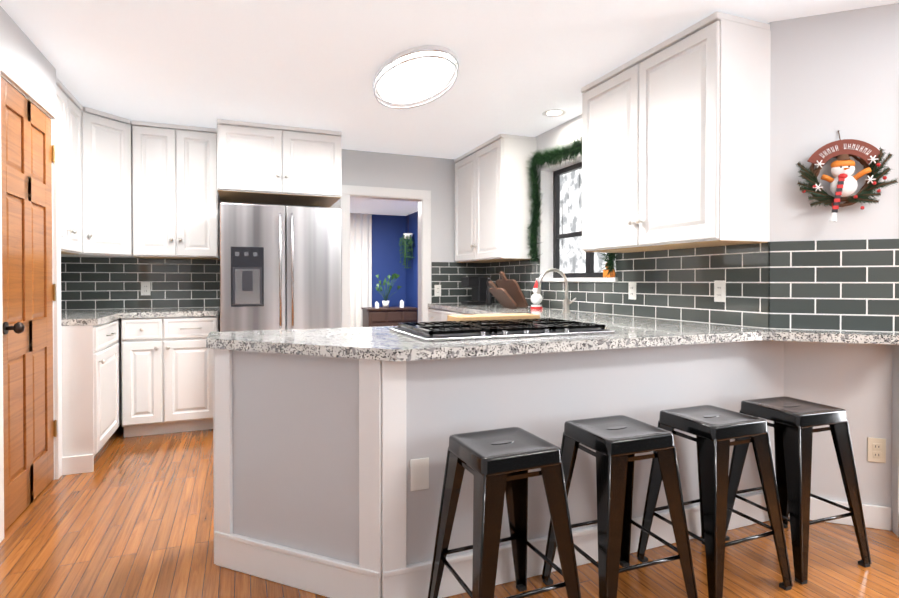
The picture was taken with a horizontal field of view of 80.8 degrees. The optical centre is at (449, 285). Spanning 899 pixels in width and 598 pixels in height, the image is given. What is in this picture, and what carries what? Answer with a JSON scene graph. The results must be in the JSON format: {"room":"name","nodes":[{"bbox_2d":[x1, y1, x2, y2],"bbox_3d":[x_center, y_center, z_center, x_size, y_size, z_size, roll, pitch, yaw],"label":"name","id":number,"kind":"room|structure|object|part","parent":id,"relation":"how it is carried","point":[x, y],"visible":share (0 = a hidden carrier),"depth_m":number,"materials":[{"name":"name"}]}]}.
{"room":"kitchen","nodes":[
{"label":"kitchen","id":0,"kind":"room"},
{"bbox_2d":[0,6,56,399],"bbox_3d":[-1.336,-0.044,-0.104,0.500,2.465,6.930,0,1,-22],"label":"wall","id":1,"kind":"structure","parent":0,"point":[20,51],"depth_m":2.75,"materials":[{"name":"white paint"}]},
{"bbox_2d":[1,77,56,530],"bbox_3d":[-2.195,0.089,2.790,0.110,2.130,0.772,0,1,-22],"label":"pantry door","id":2,"kind":"structure","parent":1,"relation":"in","point":[28,287],"depth_m":2.74,"materials":[{"name":"brown wood"}]},
{"bbox_2d":[0,53,61,542],"bbox_3d":[-2.247,0.049,2.763,0.117,2.225,0.930,0,1,-22],"label":"door frame","id":3,"kind":"structure","parent":1,"relation":"attached to","point":[17,80],"depth_m":3.14,"materials":[{"name":"white wood"}]},
{"bbox_2d":[56,77,82,254],"bbox_3d":[-2.680,-0.760,3.453,0.387,1.079,0.682,0,1,-22],"label":"upper cabinet","id":4,"kind":"object","parent":1,"relation":"attached to","point":[69,106],"visible":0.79,"depth_m":3.56,"materials":[{"name":"white wood"}]},
{"bbox_2d":[81,149,454,309],"bbox_3d":[-1.445,-0.092,5.042,4.090,2.465,0.120,0,1,-22],"label":"wall","id":5,"kind":"structure","parent":0,"point":[435,176],"depth_m":5.42,"materials":[{"name":"white paint"}]},
{"bbox_2d":[61,106,135,257],"bbox_3d":[-2.813,-0.768,4.094,0.611,1.074,0.622,0,1,-22],"label":"upper cabinet","id":6,"kind":"object","parent":5,"relation":"attached to","point":[106,185],"visible":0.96,"depth_m":3.99,"materials":[{"name":"white wood"}]},
{"bbox_2d":[61,257,219,309],"bbox_3d":[-2.625,-0.019,4.506,1.260,0.430,0.008,0,1,-22],"label":"wall tile","id":7,"kind":"structure","parent":5,"relation":"attached to","point":[98,283],"depth_m":4.49,"materials":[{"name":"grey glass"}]},
{"bbox_2d":[141,282,150,294],"bbox_3d":[-2.594,0.026,4.509,0.072,0.116,0.009,0,1,-22],"label":"electrical outlet","id":8,"kind":"object","parent":7,"relation":"attached to","point":[145,288],"visible":1,"depth_m":4.51,"materials":[{"name":"white plastic"}]},
{"bbox_2d":[131,120,219,259],"bbox_3d":[-2.279,-0.769,4.433,0.624,1.079,0.387,0,1,-22],"label":"upper cabinet","id":9,"kind":"object","parent":5,"relation":"attached to","point":[175,205],"visible":0.94,"depth_m":4.29,"materials":[{"name":"white wood"}]},
{"bbox_2d":[217,119,341,206],"bbox_3d":[-1.477,-1.031,4.591,0.975,0.559,0.675,0,1,-22],"label":"upper cabinet","id":10,"kind":"object","parent":5,"relation":"attached to","point":[262,163],"visible":1,"depth_m":4.32,"materials":[{"name":"white wood"}]},
{"bbox_2d":[340,185,430,327],"bbox_3d":[-0.649,0.080,5.355,0.930,2.115,0.148,0,1,-22],"label":"door frame","id":11,"kind":"structure","parent":5,"relation":"attached to","point":[422,198],"depth_m":5.36,"materials":[{"name":"white wood"}]},
{"bbox_2d":[432,262,482,303],"bbox_3d":[0.091,-0.029,5.583,0.595,0.430,0.008,0,1,-22],"label":"wall tile","id":12,"kind":"structure","parent":5,"relation":"attached to","point":[447,276],"depth_m":5.56,"materials":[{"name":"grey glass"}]},
{"bbox_2d":[434,285,440,295],"bbox_3d":[-0.121,0.052,5.490,0.072,0.116,0.009,0,1,-22],"label":"electrical outlet","id":13,"kind":"object","parent":12,"relation":"attached to","point":[437,290],"visible":1,"depth_m":5.48,"materials":[{"name":"white plastic"}]},
{"bbox_2d":[350,198,417,215],"bbox_3d":[-2.139,-1.181,6.838,4.230,0.010,3.150,0,1,-22],"label":"ceiling","id":14,"kind":"structure","parent":0,"point":[381,207],"depth_m":7.93,"materials":[{"name":"white paint"}]},
{"bbox_2d":[350,213,371,326],"bbox_3d":[-1.391,-0.075,8.775,1.000,2.302,0.050,0,1,-22],"label":"curtain","id":15,"kind":"object","parent":14,"relation":"hanging from","point":[360,260],"visible":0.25,"depth_m":8.74,"materials":[{"name":"white fabric"}]},
{"bbox_2d":[399,233,414,269],"bbox_3d":[-0.676,-0.724,8.562,0.314,0.934,0.309,0,1,-22],"label":"hanging plant","id":16,"kind":"object","parent":14,"relation":"hanging from","point":[407,236],"visible":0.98,"depth_m":8.51,"materials":[{"name":"green plant"}]},
{"bbox_2d":[372,214,405,306],"bbox_3d":[-2.686,-0.123,8.390,4.350,2.465,0.120,0,1,-22],"label":"wall","id":17,"kind":"structure","parent":0,"point":[388,231],"depth_m":8.98,"materials":[{"name":"blue paint"}]},
{"bbox_2d":[406,211,417,321],"bbox_3d":[-0.062,-0.115,7.510,0.120,2.465,3.450,0,1,-22],"label":"wall","id":18,"kind":"structure","parent":0,"point":[411,272],"depth_m":8.72,"materials":[{"name":"blue"}]},
{"bbox_2d":[0,423,898,597],"bbox_3d":[-0.280,1.208,3.214,11.000,0.100,13.300,0,1,-22],"label":"floor","id":19,"kind":"structure","parent":0,"point":[130,517],"depth_m":2.31,"materials":[{"name":"brown wood"}]},
{"bbox_2d":[61,318,120,474],"bbox_3d":[-2.578,0.701,3.473,0.578,0.908,0.648,0,1,-22],"label":"base cabinet","id":20,"kind":"object","parent":19,"relation":"on","point":[91,394],"depth_m":3.27,"materials":[{"name":"white wood"}]},
{"bbox_2d":[61,307,219,325],"bbox_3d":[-2.391,0.221,3.903,1.230,0.040,1.286,0,1,-22],"label":"countertop","id":21,"kind":"structure","parent":20,"relation":"on","point":[83,317],"depth_m":3.96,"materials":[{"name":"stone"}]},
{"bbox_2d":[121,384,121,422],"bbox_3d":[-2.819,0.695,4.082,0.578,0.908,0.662,0,1,-22],"label":"base cabinet","id":22,"kind":"object","parent":19,"relation":"on","point":[121,384],"depth_m":4.06,"materials":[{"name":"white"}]},
{"bbox_2d":[121,312,219,436],"bbox_3d":[-2.235,0.693,4.307,0.658,0.907,0.675,0,1,-22],"label":"base cabinet","id":23,"kind":"object","parent":19,"relation":"on","point":[167,374],"visible":0.96,"depth_m":4.03,"materials":[{"name":"white wood"}]},
{"bbox_2d":[220,203,341,331],"bbox_3d":[-1.437,0.258,4.489,0.915,1.775,0.860,0,1,-22],"label":"fridge","id":24,"kind":"object","parent":19,"relation":"on","point":[280,267],"visible":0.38,"depth_m":4.12,"materials":[{"name":"grey metal"}]},
{"bbox_2d":[361,306,417,326],"bbox_3d":[-0.956,0.730,8.390,0.800,0.760,0.470,0,1,-22],"label":"buffet","id":25,"kind":"object","parent":19,"relation":"on","point":[380,316],"visible":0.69,"depth_m":8.18,"materials":[{"name":"brown wood"}]},
{"bbox_2d":[375,273,400,307],"bbox_3d":[-0.969,0.073,8.388,0.398,0.552,0.448,0,1,-22],"label":"potted plant","id":26,"kind":"object","parent":25,"relation":"on","point":[385,303],"visible":1,"depth_m":8.32,"materials":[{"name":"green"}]},
{"bbox_2d":[400,300,403,307],"bbox_3d":[-0.751,0.287,8.317,0.060,0.124,0.050,0,1,-22],"label":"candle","id":27,"kind":"object","parent":25,"relation":"on","point":[401,304],"depth_m":8.29,"materials":[{"name":"white wax"}]},
{"bbox_2d":[428,308,471,321],"bbox_3d":[0.513,0.692,4.412,0.675,0.907,2.505,0,1,-22],"label":"base cabinet","id":28,"kind":"object","parent":19,"relation":"on","point":[434,315],"visible":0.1,"depth_m":5.14,"materials":[{"name":"white wood"}]},
{"bbox_2d":[213,340,783,597],"bbox_3d":[0.309,0.710,2.538,2.652,0.908,0.822,0,1,-22],"label":"base cabinet","id":29,"kind":"object","parent":19,"relation":"on","point":[313,456],"visible":0.65,"depth_m":2.08,"materials":[{"name":"grey"}]},
{"bbox_2d":[410,457,428,490],"bbox_3d":[-0.110,0.697,1.950,0.072,0.116,0.006,0,1,-22],"label":"outlet","id":30,"kind":"object","parent":29,"relation":"attached to","point":[419,473],"visible":1,"depth_m":1.95,"materials":[{"name":"white plastic"}]},
{"bbox_2d":[206,315,685,360],"bbox_3d":[-0.044,0.236,2.365,1.920,0.040,0.925,0,1,-22],"label":"countertop","id":31,"kind":"structure","parent":29,"relation":"on","point":[384,343],"depth_m":2.10,"materials":[{"name":"stone"}]},
{"bbox_2d":[447,313,539,320],"bbox_3d":[0.241,0.185,2.868,0.480,0.050,0.170,0,1,-22],"label":"cutting board","id":32,"kind":"object","parent":31,"relation":"on","point":[489,316],"visible":0.5,"depth_m":2.82,"materials":[{"name":"brown wood"}]},
{"bbox_2d":[389,318,614,341],"bbox_3d":[0.229,0.195,2.449,0.910,0.037,0.520,0,1,-22],"label":"cooktop","id":33,"kind":"object","parent":31,"relation":"in","point":[466,330],"visible":1,"depth_m":2.30,"materials":[{"name":"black metal"}]},
{"bbox_2d":[428,303,881,344],"bbox_3d":[0.767,0.222,3.827,0.655,0.040,3.756,0,1,-22],"label":"countertop","id":34,"kind":"structure","parent":29,"relation":"on","point":[696,332],"depth_m":2.57,"materials":[{"name":"stone"}]},
{"bbox_2d":[461,277,487,304],"bbox_3d":[0.248,0.050,5.317,0.220,0.275,0.180,0,1,-22],"label":"coffee maker","id":35,"kind":"object","parent":34,"relation":"on","point":[478,285],"visible":0.96,"depth_m":5.25,"materials":[{"name":"black plastic"}]},
{"bbox_2d":[486,278,491,304],"bbox_3d":[0.385,0.056,5.134,0.062,0.266,0.060,0,1,-22],"label":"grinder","id":36,"kind":"object","parent":34,"relation":"on","point":[489,298],"visible":0.85,"depth_m":5.11,"materials":[{"name":"black plastic"}]},
{"bbox_2d":[488,281,517,307],"bbox_3d":[0.435,0.075,4.530,0.218,0.238,0.280,0,1,-22],"label":"cutting board","id":37,"kind":"object","parent":34,"relation":"on","point":[502,296],"visible":0.98,"depth_m":4.50,"materials":[{"name":"brown wood"}]},
{"bbox_2d":[496,271,527,307],"bbox_3d":[0.524,0.032,4.619,0.188,0.319,0.360,0,1,-22],"label":"cutting board","id":38,"kind":"object","parent":34,"relation":"on","point":[511,287],"visible":0.81,"depth_m":4.56,"materials":[{"name":"brown wood"}]},
{"bbox_2d":[530,280,542,308],"bbox_3d":[0.726,0.076,4.409,0.100,0.240,0.100,0,1,-22],"label":"snowman","id":39,"kind":"object","parent":34,"relation":"on","point":[536,299],"visible":0.9,"depth_m":4.38,"materials":[{"name":"white ceramic"}]},
{"bbox_2d":[537,268,575,312],"bbox_3d":[0.773,0.038,3.807,0.277,0.326,0.133,0,1,-22],"label":"faucet","id":40,"kind":"object","parent":34,"relation":"on","point":[566,299],"visible":1,"depth_m":3.85,"materials":[{"name":"silver metal"}]},
{"bbox_2d":[830,330,898,344],"bbox_3d":[1.853,0.235,2.480,0.372,0.040,0.451,0,1,-22],"label":"countertop","id":41,"kind":"structure","parent":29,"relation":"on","point":[892,338],"depth_m":2.30,"materials":[{"name":"stone"}]},
{"bbox_2d":[428,427,580,597],"bbox_3d":[0.180,0.849,1.790,0.405,0.645,0.405,0,1,-23],"label":"stool","id":42,"kind":"object","parent":19,"relation":"on","point":[501,462],"visible":1,"depth_m":1.70,"materials":[{"name":"black metal"}]},
{"bbox_2d":[541,415,697,597],"bbox_3d":[0.622,0.847,1.965,0.405,0.645,0.405,0,1,-21],"label":"stool","id":43,"kind":"object","parent":19,"relation":"on","point":[616,443],"visible":1,"depth_m":1.85,"materials":[{"name":"black metal"}]},
{"bbox_2d":[637,405,792,597],"bbox_3d":[1.059,0.845,2.139,0.405,0.645,0.405,0,1,-22],"label":"stool","id":44,"kind":"object","parent":19,"relation":"on","point":[715,430],"visible":0.92,"depth_m":2.03,"materials":[{"name":"black metal"}]},
{"bbox_2d":[725,396,871,584],"bbox_3d":[1.496,0.844,2.312,0.405,0.645,0.405,0,1,-20],"label":"stool","id":45,"kind":"object","parent":19,"relation":"on","point":[795,420],"visible":0.94,"depth_m":2.20,"materials":[{"name":"black metal"}]},
{"bbox_2d":[0,0,898,158],"bbox_3d":[-0.280,-1.357,3.190,11.000,0.100,13.300,0,1,-22],"label":"ceiling","id":46,"kind":"structure","parent":0,"point":[524,65],"depth_m":2.97,"materials":[{"name":"white paint"}]},
{"bbox_2d":[373,45,458,108],"bbox_3d":[-0.222,-1.260,3.289,0.475,0.094,0.925,0,1,-22],"label":"oval ceiling light","id":47,"kind":"object","parent":46,"relation":"attached to","point":[416,74],"visible":1,"depth_m":3.12,"materials":[{"name":"white"}]},
{"bbox_2d":[542,109,565,116],"bbox_3d":[0.798,-1.313,4.027,0.180,0.004,0.180,0,1,-22],"label":"recessed light","id":48,"kind":"object","parent":46,"relation":"in","point":[554,113],"visible":1,"depth_m":4.03,"materials":[{"name":"white plastic"}]},
{"bbox_2d":[536,22,770,328],"bbox_3d":[1.069,-0.084,4.194,0.200,2.465,3.310,0,1,-22],"label":"wall","id":49,"kind":"structure","parent":0,"point":[566,131],"depth_m":4.36,"materials":[{"name":"white paint"}]},
{"bbox_2d":[454,133,536,262],"bbox_3d":[0.393,-0.775,5.098,0.387,1.079,1.070,0,1,-22],"label":"upper cabinet","id":50,"kind":"object","parent":49,"relation":"attached to","point":[492,203],"visible":1,"depth_m":4.68,"materials":[{"name":"white wood"}]},
{"bbox_2d":[536,154,617,281],"bbox_3d":[1.048,-0.521,4.176,0.210,0.980,1.060,0,1,-22],"label":"window","id":51,"kind":"structure","parent":49,"relation":"in","point":[546,220],"depth_m":4.62,"materials":[{"name":"white wood"}]},
{"bbox_2d":[524,134,617,278],"bbox_3d":[0.899,-0.619,4.108,0.151,1.146,1.125,0,1,-22],"label":"garland","id":52,"kind":"object","parent":51,"relation":"hanging from","point":[564,152],"visible":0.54,"depth_m":4.50,"materials":[{"name":"green"}]},
{"bbox_3d":[1.118,-0.530,4.204,0.040,0.938,0.996,0,1,-22],"label":"kitchen window frame","id":53,"kind":"part","parent":51,"relation":"part of","materials":[{"name":"black metal"}]},
{"bbox_2d":[603,267,614,276],"bbox_3d":[1.163,-0.115,3.849,0.056,0.112,0.080,0,1,-22],"label":"ornament","id":54,"kind":"object","parent":49,"relation":"attached to","point":[605,273],"depth_m":3.83,"materials":[{"name":"orange"}]},
{"bbox_2d":[483,242,769,328],"bbox_3d":[0.973,-0.016,4.156,0.008,0.430,3.310,0,1,-22],"label":"wall tile","id":55,"kind":"structure","parent":49,"relation":"attached to","point":[675,284],"depth_m":3.18,"materials":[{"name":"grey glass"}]},
{"bbox_2d":[628,282,635,299],"bbox_3d":[1.217,0.035,3.517,0.009,0.116,0.072,0,1,-22],"label":"outlet","id":56,"kind":"object","parent":55,"relation":"attached to","point":[631,290],"visible":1,"depth_m":3.51,"materials":[{"name":"white plastic"}]},
{"bbox_2d":[714,281,725,301],"bbox_3d":[1.471,0.031,2.875,0.009,0.116,0.072,0,1,-22],"label":"outlet","id":57,"kind":"object","parent":55,"relation":"attached to","point":[719,291],"visible":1,"depth_m":2.87,"materials":[{"name":"white plastic"}]},
{"bbox_2d":[581,11,770,252],"bbox_3d":[1.209,-0.756,3.038,0.387,1.079,1.070,0,1,-22],"label":"upper cabinet","id":58,"kind":"object","parent":49,"relation":"attached to","point":[675,141],"visible":1,"depth_m":2.68,"materials":[{"name":"white wood"}]},
{"bbox_2d":[770,3,898,536],"bbox_3d":[3.096,-0.065,2.175,3.260,2.465,0.220,0,1,20],"label":"wall","id":59,"kind":"structure","parent":0,"point":[832,74],"depth_m":2.54,"materials":[{"name":"white paint"}]},
{"bbox_2d":[769,239,898,331],"bbox_3d":[1.833,-0.001,2.523,0.530,0.430,0.008,0,1,20],"label":"wall tile","id":60,"kind":"object","parent":59,"relation":"attached to","point":[845,285],"visible":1,"depth_m":2.52,"materials":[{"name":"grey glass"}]},
{"bbox_2d":[796,130,897,221],"bbox_3d":[1.838,-0.517,2.461,0.404,0.442,0.113,0,1,20],"label":"wreath","id":61,"kind":"object","parent":59,"relation":"attached to","point":[843,184],"visible":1,"depth_m":2.44,"materials":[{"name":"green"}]},
{"bbox_2d":[810,497,891,530],"bbox_3d":[3.143,1.113,2.082,3.100,0.110,0.088,0,1,20],"label":"baseboard","id":62,"kind":"structure","parent":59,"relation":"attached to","point":[877,517],"depth_m":2.56,"materials":[{"name":"white wood"}]},
{"bbox_2d":[867,437,885,462],"bbox_3d":[2.046,0.789,2.529,0.072,0.116,0.009,0,1,20],"label":"outlet","id":63,"kind":"object","parent":59,"relation":"attached to","point":[876,449],"visible":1,"depth_m":2.53,"materials":[{"name":"beige plastic"}]},
{"label":"outside","id":64,"kind":"structure","parent":0,"visible":0},
{"bbox_2d":[560,169,615,272],"bbox_3d":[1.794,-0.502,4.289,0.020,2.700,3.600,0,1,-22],"label":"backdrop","id":65,"kind":"structure","parent":64,"point":[572,256],"depth_m":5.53,"materials":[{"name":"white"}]}
]}

